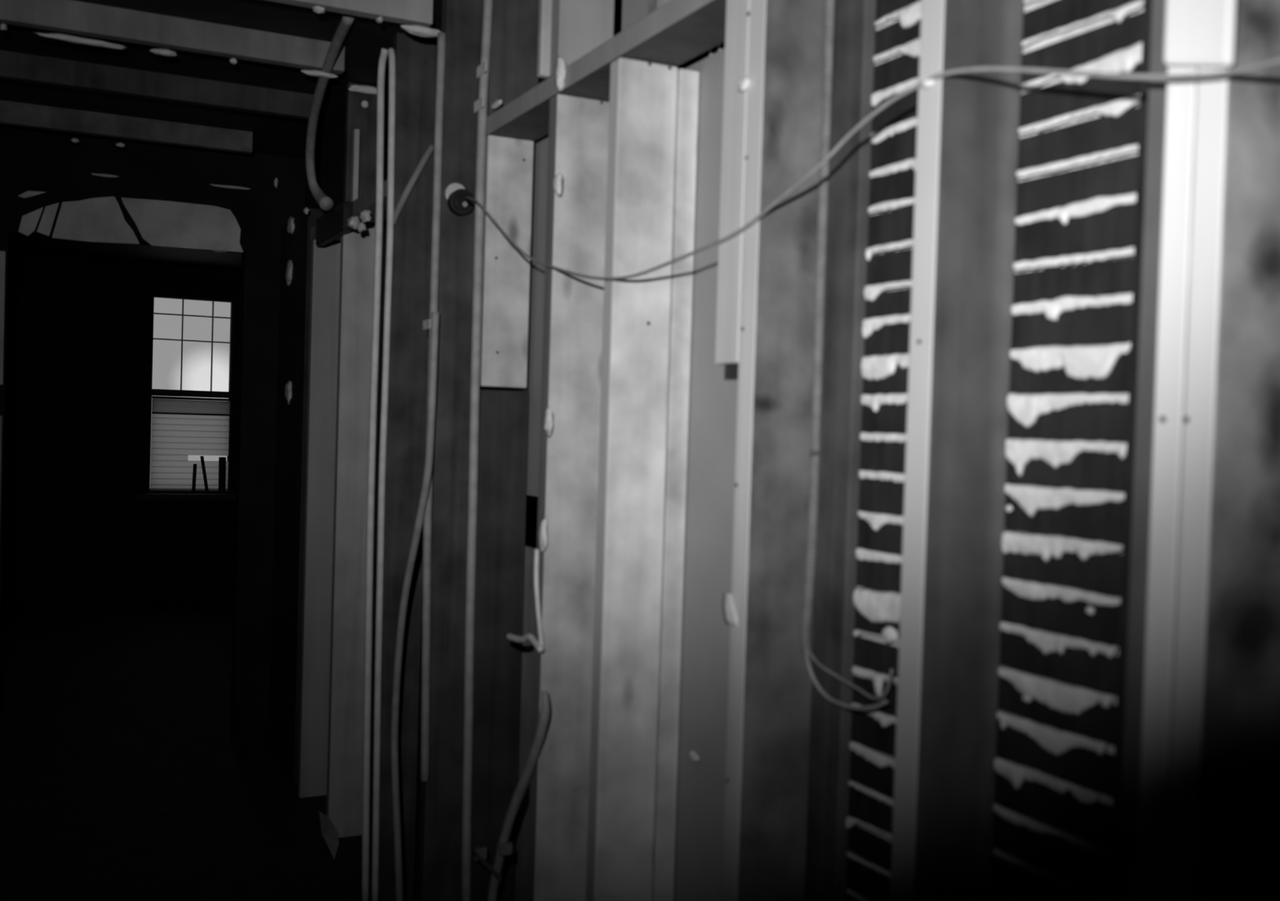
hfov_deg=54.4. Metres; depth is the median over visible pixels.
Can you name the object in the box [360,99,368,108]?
crumb
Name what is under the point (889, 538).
lath
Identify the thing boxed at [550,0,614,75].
stud
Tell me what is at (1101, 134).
lath
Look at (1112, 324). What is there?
lath
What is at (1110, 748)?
wall
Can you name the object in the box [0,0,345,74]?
joist
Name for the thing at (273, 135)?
ceiling
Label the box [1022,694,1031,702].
chip
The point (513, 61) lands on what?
stud
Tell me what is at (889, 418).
lath
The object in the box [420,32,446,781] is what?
cable
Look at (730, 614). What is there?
lump
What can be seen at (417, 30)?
crumb
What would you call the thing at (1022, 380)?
lath
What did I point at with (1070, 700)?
key
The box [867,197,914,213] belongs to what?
key
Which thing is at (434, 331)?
cable
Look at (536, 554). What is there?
cable
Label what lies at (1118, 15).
key
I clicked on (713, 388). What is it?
board
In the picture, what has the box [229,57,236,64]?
crumb
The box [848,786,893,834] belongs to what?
lath
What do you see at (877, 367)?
key
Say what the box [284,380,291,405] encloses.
lump
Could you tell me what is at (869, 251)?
key
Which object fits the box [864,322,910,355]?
lath
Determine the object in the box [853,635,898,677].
lath
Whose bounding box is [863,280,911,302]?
key
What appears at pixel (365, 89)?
crumb
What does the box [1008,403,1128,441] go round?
lath
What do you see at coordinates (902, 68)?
lath
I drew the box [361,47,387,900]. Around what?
cable
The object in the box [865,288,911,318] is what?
lath
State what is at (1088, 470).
lath
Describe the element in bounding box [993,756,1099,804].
key
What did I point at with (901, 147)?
lath
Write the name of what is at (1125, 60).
key
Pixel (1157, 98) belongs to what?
stud
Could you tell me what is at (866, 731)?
lath
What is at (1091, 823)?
lath
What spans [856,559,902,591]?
lath
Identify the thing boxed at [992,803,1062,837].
key
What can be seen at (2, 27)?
crumb
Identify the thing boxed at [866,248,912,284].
lath
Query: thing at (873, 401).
key
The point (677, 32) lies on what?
beam
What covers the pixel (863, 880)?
lath
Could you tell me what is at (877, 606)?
key
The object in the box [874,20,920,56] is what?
lath
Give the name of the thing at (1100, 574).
lath
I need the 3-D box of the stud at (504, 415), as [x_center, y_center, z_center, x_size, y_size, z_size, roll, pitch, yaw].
[-0.360,0.640,3.058,0.125,1.574,0.045,1,1,-26]
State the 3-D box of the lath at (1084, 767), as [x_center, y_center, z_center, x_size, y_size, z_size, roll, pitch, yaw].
[0.500,0.363,1.465,0.008,0.046,0.260,1,1,-26]
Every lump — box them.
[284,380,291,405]
[285,260,293,285]
[286,216,294,235]
[537,517,547,552]
[543,407,553,436]
[553,173,563,195]
[554,55,565,92]
[722,591,737,626]
[737,75,751,91]
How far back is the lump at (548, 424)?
2.57 m
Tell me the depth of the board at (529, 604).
3.05 m
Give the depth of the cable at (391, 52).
3.75 m
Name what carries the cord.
hanging from the insulator
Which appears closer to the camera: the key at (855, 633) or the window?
the key at (855, 633)
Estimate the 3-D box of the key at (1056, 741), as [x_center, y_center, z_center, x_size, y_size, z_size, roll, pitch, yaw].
[0.484,0.343,1.478,0.008,0.034,0.174,1,1,-26]
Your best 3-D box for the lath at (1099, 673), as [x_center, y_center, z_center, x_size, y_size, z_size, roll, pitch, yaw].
[0.503,0.250,1.462,0.008,0.044,0.260,1,1,-26]
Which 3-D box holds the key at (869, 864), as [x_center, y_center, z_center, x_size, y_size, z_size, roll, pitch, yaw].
[0.348,0.596,1.748,0.004,0.012,0.196,1,1,-26]
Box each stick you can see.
[191,463,196,493]
[200,456,208,493]
[217,457,226,493]
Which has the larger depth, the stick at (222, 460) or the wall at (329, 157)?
the stick at (222, 460)
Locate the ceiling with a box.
[0,0,724,269]
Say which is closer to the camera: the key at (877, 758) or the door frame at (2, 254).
the key at (877, 758)
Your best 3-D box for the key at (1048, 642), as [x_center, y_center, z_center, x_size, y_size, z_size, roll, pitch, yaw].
[0.490,0.231,1.472,0.007,0.030,0.183,1,1,-26]
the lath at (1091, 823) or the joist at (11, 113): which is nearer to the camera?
the lath at (1091, 823)
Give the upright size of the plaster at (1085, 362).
0.045 m
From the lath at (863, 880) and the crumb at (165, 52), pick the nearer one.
the lath at (863, 880)
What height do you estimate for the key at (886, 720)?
0.023 m
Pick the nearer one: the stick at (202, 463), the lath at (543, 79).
the lath at (543, 79)
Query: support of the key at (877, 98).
attached to the wall at (1110, 748)
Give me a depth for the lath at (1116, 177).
1.46 m
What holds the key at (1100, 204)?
attached to the wall at (1110, 748)
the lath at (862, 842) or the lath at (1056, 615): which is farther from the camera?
the lath at (862, 842)
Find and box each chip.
[688,750,699,762]
[881,626,897,643]
[1005,505,1012,511]
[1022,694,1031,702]
[1085,606,1094,614]
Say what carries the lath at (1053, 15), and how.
attached to the stud at (968, 124)
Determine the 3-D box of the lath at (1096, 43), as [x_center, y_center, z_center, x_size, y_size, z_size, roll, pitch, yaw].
[0.525,-0.470,1.448,0.008,0.038,0.260,1,1,-26]
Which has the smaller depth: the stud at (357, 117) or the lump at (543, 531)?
the lump at (543, 531)
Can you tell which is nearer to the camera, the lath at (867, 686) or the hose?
the lath at (867, 686)
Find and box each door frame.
[0,250,5,385]
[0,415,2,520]
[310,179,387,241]
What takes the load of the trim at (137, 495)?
attached to the wall at (75, 529)
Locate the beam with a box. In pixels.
[486,0,726,142]
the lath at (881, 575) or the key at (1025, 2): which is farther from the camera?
the lath at (881, 575)
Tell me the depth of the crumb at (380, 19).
3.32 m
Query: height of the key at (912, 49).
0.029 m
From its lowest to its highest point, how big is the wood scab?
0.826 m
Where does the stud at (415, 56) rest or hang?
on the floor
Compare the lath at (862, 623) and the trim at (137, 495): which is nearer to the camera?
the lath at (862, 623)
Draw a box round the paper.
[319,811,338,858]
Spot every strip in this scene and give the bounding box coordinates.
[351,128,359,201]
[537,0,552,78]
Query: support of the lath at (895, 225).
attached to the stud at (968, 124)
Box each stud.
[297,240,340,797]
[325,223,375,838]
[343,82,377,202]
[370,32,436,900]
[417,0,483,900]
[471,389,529,900]
[487,0,539,116]
[526,93,609,900]
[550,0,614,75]
[585,57,678,900]
[647,0,671,14]
[652,68,699,900]
[720,0,825,900]
[889,0,1023,900]
[1109,0,1151,900]
[1116,0,1167,900]
[1135,65,1197,900]
[1164,0,1279,900]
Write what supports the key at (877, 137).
attached to the wall at (1110, 748)
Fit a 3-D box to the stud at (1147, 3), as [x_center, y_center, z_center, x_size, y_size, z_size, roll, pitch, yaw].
[0.561,0.158,1.323,0.013,2.665,0.114,1,1,-26]
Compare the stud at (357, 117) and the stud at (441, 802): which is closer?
the stud at (441, 802)
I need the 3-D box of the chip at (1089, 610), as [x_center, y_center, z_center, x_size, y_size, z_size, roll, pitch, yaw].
[0.516,0.183,1.425,0.006,0.010,0.013,1,1,-26]
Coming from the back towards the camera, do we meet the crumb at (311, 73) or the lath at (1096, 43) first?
the crumb at (311, 73)
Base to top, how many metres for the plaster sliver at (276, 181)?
0.048 m
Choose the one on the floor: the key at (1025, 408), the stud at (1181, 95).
the stud at (1181, 95)
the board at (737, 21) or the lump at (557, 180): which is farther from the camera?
the lump at (557, 180)
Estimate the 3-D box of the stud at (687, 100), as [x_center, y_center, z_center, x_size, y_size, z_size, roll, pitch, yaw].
[0.053,0.361,2.423,0.043,2.183,0.045,1,1,-26]
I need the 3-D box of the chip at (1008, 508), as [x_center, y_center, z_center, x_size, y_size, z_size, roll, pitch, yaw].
[0.459,0.072,1.547,0.005,0.009,0.011,1,1,-26]
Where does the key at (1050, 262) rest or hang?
attached to the wall at (1110, 748)
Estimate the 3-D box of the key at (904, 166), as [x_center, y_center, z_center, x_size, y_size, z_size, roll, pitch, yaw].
[0.378,-0.394,1.727,0.007,0.027,0.196,1,1,-26]
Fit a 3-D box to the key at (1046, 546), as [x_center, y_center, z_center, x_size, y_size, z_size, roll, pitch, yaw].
[0.494,0.118,1.467,0.008,0.036,0.189,1,1,-26]
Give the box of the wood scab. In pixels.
[1163,0,1236,66]
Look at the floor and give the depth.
5.12 m
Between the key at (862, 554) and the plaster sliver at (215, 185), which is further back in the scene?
the plaster sliver at (215, 185)
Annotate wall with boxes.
[0,250,241,604]
[304,40,536,900]
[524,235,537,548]
[845,0,1143,900]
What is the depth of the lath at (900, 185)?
1.77 m
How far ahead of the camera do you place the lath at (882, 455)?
1.78 m
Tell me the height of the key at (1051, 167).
0.012 m
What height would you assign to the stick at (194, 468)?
0.233 m
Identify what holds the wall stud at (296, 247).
attached to the wall at (329, 157)
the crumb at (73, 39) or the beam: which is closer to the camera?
the beam
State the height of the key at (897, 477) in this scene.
0.016 m
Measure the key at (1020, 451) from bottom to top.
0.050 m
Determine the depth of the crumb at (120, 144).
4.91 m
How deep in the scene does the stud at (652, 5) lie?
2.36 m
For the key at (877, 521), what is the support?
attached to the wall at (1110, 748)
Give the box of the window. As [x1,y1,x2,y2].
[148,295,233,490]
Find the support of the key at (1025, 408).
attached to the wall at (1110, 748)
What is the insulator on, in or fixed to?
attached to the stud at (441, 802)
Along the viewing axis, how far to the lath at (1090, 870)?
1.47 m
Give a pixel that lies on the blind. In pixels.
(182, 428)
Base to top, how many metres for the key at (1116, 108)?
0.020 m
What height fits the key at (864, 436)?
0.016 m
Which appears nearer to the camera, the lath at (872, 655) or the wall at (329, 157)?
the lath at (872, 655)
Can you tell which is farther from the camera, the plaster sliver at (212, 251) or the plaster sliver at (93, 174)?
the plaster sliver at (212, 251)
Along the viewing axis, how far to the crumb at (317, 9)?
3.25 m
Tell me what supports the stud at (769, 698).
on the floor
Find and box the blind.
[150,395,230,491]
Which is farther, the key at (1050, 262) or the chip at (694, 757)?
the chip at (694, 757)
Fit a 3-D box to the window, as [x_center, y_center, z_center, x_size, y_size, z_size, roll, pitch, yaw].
[-3.600,-0.450,9.973,0.611,1.537,0.060,1,1,-26]
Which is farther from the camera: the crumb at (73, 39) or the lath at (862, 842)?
the crumb at (73, 39)
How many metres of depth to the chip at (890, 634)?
1.74 m
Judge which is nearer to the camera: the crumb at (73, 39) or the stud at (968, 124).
the stud at (968, 124)
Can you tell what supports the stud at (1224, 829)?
on the floor
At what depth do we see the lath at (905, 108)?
1.77 m
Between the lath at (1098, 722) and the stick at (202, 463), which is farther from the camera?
the stick at (202, 463)
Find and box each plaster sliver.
[91,173,119,177]
[211,184,251,190]
[212,250,226,253]
[274,177,278,188]
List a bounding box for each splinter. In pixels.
[709,48,712,56]
[718,43,721,51]
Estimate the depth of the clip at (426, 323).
3.33 m
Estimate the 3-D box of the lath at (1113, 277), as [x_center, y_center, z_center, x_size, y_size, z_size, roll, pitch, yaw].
[0.517,-0.198,1.453,0.008,0.038,0.260,1,1,-26]
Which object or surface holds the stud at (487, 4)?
attached to the wall at (329, 157)
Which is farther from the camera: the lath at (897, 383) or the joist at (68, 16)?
the joist at (68, 16)
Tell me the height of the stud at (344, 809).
2.182 m
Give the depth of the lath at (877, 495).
1.78 m
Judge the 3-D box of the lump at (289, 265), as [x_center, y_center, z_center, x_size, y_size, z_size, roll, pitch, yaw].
[-1.503,-0.761,5.332,0.027,0.110,0.104,1,1,-26]
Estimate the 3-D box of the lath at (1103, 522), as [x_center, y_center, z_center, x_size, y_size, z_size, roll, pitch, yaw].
[0.509,0.079,1.459,0.008,0.046,0.260,1,1,-26]
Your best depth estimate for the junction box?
4.30 m
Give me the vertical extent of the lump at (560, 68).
0.074 m
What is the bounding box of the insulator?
[444,182,475,216]
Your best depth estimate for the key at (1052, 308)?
1.47 m
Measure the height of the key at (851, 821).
0.028 m
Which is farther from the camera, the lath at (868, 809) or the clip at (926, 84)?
the lath at (868, 809)
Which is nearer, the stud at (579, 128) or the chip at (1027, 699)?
the chip at (1027, 699)
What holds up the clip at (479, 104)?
attached to the stud at (487, 4)
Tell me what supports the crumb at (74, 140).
attached to the joist at (11, 113)
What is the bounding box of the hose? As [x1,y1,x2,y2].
[305,13,354,210]
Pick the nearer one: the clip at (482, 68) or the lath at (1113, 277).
the lath at (1113, 277)
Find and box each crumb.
[0,22,7,30]
[34,32,127,49]
[71,137,79,142]
[115,142,124,147]
[149,48,177,56]
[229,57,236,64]
[301,69,337,78]
[311,5,324,13]
[348,84,377,94]
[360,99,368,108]
[376,16,382,22]
[400,24,441,38]
[491,99,502,109]
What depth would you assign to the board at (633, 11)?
2.58 m
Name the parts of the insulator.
knob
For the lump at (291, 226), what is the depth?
5.29 m
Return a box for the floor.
[0,597,415,900]
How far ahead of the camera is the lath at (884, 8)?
1.79 m
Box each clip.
[422,319,431,329]
[474,96,484,112]
[476,60,486,78]
[921,75,935,88]
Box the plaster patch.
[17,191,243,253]
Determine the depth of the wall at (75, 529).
9.63 m
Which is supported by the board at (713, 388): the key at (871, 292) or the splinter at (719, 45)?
the splinter at (719, 45)
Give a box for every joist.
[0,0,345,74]
[0,49,313,119]
[0,99,253,154]
[266,0,433,27]
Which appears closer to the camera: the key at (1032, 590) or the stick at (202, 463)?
the key at (1032, 590)
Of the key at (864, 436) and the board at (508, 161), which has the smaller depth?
the key at (864, 436)
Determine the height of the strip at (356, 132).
0.244 m
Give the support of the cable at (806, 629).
attached to the board at (854, 27)
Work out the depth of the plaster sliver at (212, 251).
5.55 m
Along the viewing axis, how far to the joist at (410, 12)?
3.35 m
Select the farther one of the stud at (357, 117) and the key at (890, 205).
the stud at (357, 117)
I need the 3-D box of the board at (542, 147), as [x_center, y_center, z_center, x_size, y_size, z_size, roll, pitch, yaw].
[-0.154,-0.315,2.842,0.009,0.863,0.500,1,1,-26]
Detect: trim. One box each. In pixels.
[134,493,235,499]
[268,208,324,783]
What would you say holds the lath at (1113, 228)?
attached to the stud at (968, 124)
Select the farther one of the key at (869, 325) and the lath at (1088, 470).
the key at (869, 325)
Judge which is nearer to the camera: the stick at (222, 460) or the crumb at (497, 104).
the crumb at (497, 104)
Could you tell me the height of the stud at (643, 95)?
2.185 m
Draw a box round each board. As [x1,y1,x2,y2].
[480,134,533,388]
[515,545,537,900]
[526,137,548,497]
[621,0,648,31]
[673,48,738,900]
[715,0,750,365]
[804,0,876,900]
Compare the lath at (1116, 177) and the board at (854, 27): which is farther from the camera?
the board at (854, 27)
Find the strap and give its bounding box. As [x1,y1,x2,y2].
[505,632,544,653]
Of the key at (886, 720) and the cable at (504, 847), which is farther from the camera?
the cable at (504, 847)
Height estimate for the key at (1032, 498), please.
0.042 m
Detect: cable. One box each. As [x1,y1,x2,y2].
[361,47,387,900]
[371,48,395,900]
[390,311,439,900]
[393,144,434,225]
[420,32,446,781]
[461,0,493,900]
[474,691,550,900]
[533,549,544,648]
[800,0,893,710]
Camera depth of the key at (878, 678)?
1.77 m
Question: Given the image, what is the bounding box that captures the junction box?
[302,201,371,246]
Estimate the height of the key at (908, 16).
0.033 m
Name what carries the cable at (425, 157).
attached to the cable at (391, 52)
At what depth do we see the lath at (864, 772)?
1.79 m
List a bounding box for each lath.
[537,75,551,84]
[846,856,890,900]
[847,824,892,872]
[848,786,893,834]
[849,749,894,799]
[851,709,896,757]
[852,675,897,716]
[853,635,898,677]
[854,607,899,639]
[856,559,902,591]
[857,517,902,554]
[858,478,904,515]
[860,440,906,472]
[862,364,908,394]
[862,402,907,433]
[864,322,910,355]
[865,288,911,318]
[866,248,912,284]
[867,205,914,248]
[869,168,915,207]
[871,88,918,133]
[871,127,916,171]
[873,53,919,93]
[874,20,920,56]
[875,0,919,22]
[993,811,1111,899]
[995,770,1112,850]
[996,719,1114,797]
[998,675,1116,746]
[1000,631,1118,695]
[1001,585,1120,646]
[1003,552,1122,596]
[1004,493,1124,543]
[1006,451,1126,492]
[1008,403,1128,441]
[1009,352,1130,393]
[1011,303,1132,349]
[1013,257,1133,304]
[1014,204,1136,262]
[1016,155,1137,217]
[1017,106,1139,170]
[1019,63,1141,128]
[1021,10,1143,84]
[1022,0,1140,41]
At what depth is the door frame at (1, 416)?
5.12 m
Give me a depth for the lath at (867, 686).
1.79 m
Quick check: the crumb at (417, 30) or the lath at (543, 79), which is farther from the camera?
the crumb at (417, 30)
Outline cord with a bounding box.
[465,57,1279,279]
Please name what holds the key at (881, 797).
attached to the wall at (1110, 748)
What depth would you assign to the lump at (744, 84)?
1.89 m
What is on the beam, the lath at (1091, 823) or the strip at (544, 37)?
the strip at (544, 37)
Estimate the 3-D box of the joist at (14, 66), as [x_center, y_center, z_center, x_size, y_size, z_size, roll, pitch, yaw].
[-2.452,-1.278,3.927,2.800,0.085,0.045,1,1,-26]
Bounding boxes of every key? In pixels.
[845,815,892,839]
[845,852,890,877]
[848,740,894,768]
[848,780,893,807]
[850,702,896,728]
[851,666,897,696]
[853,587,900,624]
[853,629,898,642]
[855,546,902,564]
[857,510,903,532]
[858,469,904,483]
[859,431,906,443]
[860,352,909,381]
[860,392,907,413]
[862,313,910,340]
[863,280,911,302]
[865,239,913,261]
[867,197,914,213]
[868,158,915,178]
[869,116,917,144]
[871,77,918,107]
[872,38,919,62]
[874,0,921,29]
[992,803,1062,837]
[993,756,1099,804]
[995,711,1106,756]
[997,666,1113,715]
[999,621,1117,658]
[1000,530,1122,563]
[1000,576,1120,606]
[1004,437,1126,477]
[1004,483,1124,518]
[1006,392,1128,429]
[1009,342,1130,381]
[1010,293,1132,321]
[1013,246,1134,271]
[1014,192,1136,226]
[1015,144,1137,178]
[1017,93,1140,134]
[1019,41,1142,88]
[1021,0,1143,47]
[1022,0,1041,4]
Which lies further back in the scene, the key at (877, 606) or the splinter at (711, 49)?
the splinter at (711, 49)

